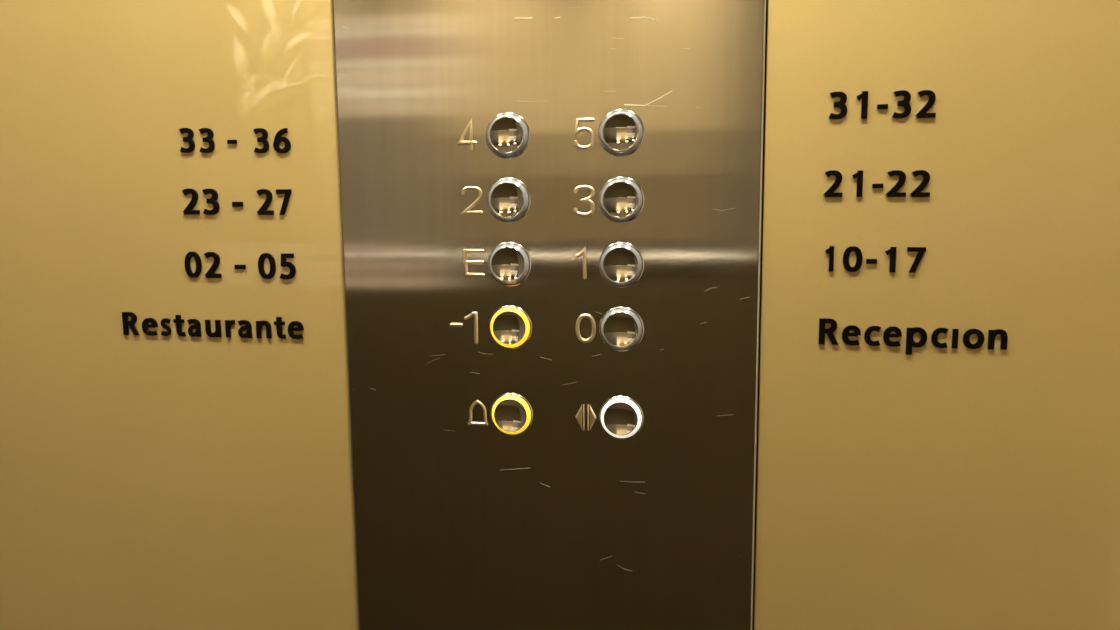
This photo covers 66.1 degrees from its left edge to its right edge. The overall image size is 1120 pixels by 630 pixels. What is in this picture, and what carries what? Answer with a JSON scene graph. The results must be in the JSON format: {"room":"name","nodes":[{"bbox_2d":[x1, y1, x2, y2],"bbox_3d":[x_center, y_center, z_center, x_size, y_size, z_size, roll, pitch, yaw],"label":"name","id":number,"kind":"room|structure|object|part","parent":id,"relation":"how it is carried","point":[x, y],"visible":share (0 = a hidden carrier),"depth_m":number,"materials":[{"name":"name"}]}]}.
{"room":"elevator interior","nodes":[
{"label":"elevator interior","id":0,"kind":"room"},
{"bbox_2d":[0,0,1119,629],"bbox_3d":[-0.081,0.160,0.695,2.150,2.100,0.037,1,8,10],"label":"wall","id":1,"kind":"structure","parent":0,"point":[932,487],"depth_m":0.63,"materials":[{"name":"gold metal"}]},
{"bbox_2d":[122,312,303,338],"bbox_3d":[-0.281,0.008,0.692,0.159,0.020,0.002,1,8,10],"label":"sign","id":2,"kind":"object","parent":1,"relation":"attached to","point":[178,320],"visible":1,"depth_m":0.69,"materials":[{"name":"black plastic"}]},
{"bbox_2d":[179,128,290,152],"bbox_3d":[-0.253,-0.136,0.667,0.094,0.021,0.002,1,8,10],"label":"sign","id":3,"kind":"object","parent":1,"relation":"attached to","point":[189,138],"visible":1,"depth_m":0.67,"materials":[{"name":"black plastic"}]},
{"bbox_2d":[182,189,291,214],"bbox_3d":[-0.254,-0.089,0.674,0.094,0.021,0.002,1,8,10],"label":"sign","id":4,"kind":"object","parent":1,"relation":"attached to","point":[188,210],"visible":1,"depth_m":0.68,"materials":[{"name":"black plastic"}]},
{"bbox_2d":[184,251,295,279],"bbox_3d":[-0.254,-0.039,0.680,0.095,0.022,0.002,1,8,10],"label":"sign","id":5,"kind":"object","parent":1,"relation":"attached to","point":[210,273],"visible":1,"depth_m":0.68,"materials":[{"name":"black plastic"}]},
{"bbox_2d":[332,0,765,629],"bbox_3d":[-0.011,0.199,0.669,0.314,2.028,0.017,1,8,10],"label":"control panel","id":6,"kind":"object","parent":1,"relation":"attached to","point":[461,522],"depth_m":0.64,"materials":[{"name":"metal"}]},
{"bbox_3d":[-0.038,-0.130,0.623,0.033,0.033,0.005,1,8,10],"label":"push button","id":7,"kind":"part","parent":6,"relation":"part of","materials":[{"name":"silver metal"}]},
{"bbox_3d":[-0.038,-0.084,0.629,0.033,0.033,0.005,1,8,10],"label":"push button","id":8,"kind":"part","parent":6,"relation":"part of","materials":[{"name":"silver metal"}]},
{"bbox_3d":[-0.038,-0.037,0.636,0.033,0.033,0.005,1,8,10],"label":"push button","id":9,"kind":"part","parent":6,"relation":"part of","materials":[{"name":"silver metal"}]},
{"bbox_3d":[-0.037,0.009,0.642,0.033,0.033,0.005,1,8,10],"label":"push button","id":10,"kind":"part","parent":6,"relation":"part of","materials":[{"name":"metal"}]},
{"bbox_3d":[-0.037,0.076,0.651,0.033,0.033,0.005,1,8,10],"label":"push button","id":11,"kind":"part","parent":6,"relation":"part of","materials":[{"name":"metal"}]},
{"bbox_3d":[0.045,0.011,0.627,0.033,0.033,0.005,1,8,10],"label":"push button","id":12,"kind":"part","parent":6,"relation":"part of","materials":[{"name":"silver metal"}]},
{"bbox_3d":[0.045,0.076,0.636,0.033,0.033,0.005,1,8,10],"label":"push button","id":13,"kind":"part","parent":6,"relation":"part of","materials":[{"name":"silver metal"}]},
{"bbox_3d":[0.044,-0.036,0.621,0.033,0.033,0.005,1,8,10],"label":"push button","id":14,"kind":"part","parent":6,"relation":"part of","materials":[{"name":"silver metal"}]},
{"bbox_3d":[0.044,-0.082,0.615,0.033,0.033,0.005,1,8,10],"label":"push button","id":15,"kind":"part","parent":6,"relation":"part of","materials":[{"name":"silver metal"}]},
{"bbox_3d":[0.043,-0.129,0.608,0.033,0.033,0.005,1,8,10],"label":"push button","id":16,"kind":"part","parent":6,"relation":"part of","materials":[{"name":"silver metal"}]},
{"bbox_2d":[825,246,925,272],"bbox_3d":[0.217,-0.038,0.593,0.066,0.018,0.002,1,8,10],"label":"sign","id":17,"kind":"object","parent":1,"relation":"attached to","point":[892,251],"visible":1,"depth_m":0.59,"materials":[{"name":"black plastic"}]},
{"bbox_2d":[823,170,929,196],"bbox_3d":[0.216,-0.090,0.586,0.069,0.019,0.002,1,8,10],"label":"sign","id":18,"kind":"object","parent":1,"relation":"attached to","point":[830,192],"visible":1,"depth_m":0.58,"materials":[{"name":"black plastic"}]},
{"bbox_2d":[829,90,935,118],"bbox_3d":[0.217,-0.142,0.579,0.069,0.019,0.002,1,8,10],"label":"sign","id":19,"kind":"object","parent":1,"relation":"attached to","point":[922,113],"visible":1,"depth_m":0.58,"materials":[{"name":"black plastic"}]},
{"bbox_2d":[819,318,1007,354],"bbox_3d":[0.243,0.015,0.595,0.123,0.024,0.002,1,8,10],"label":"sign","id":20,"kind":"object","parent":1,"relation":"attached to","point":[910,332],"visible":1,"depth_m":0.59,"materials":[{"name":"black plastic"}]}
]}

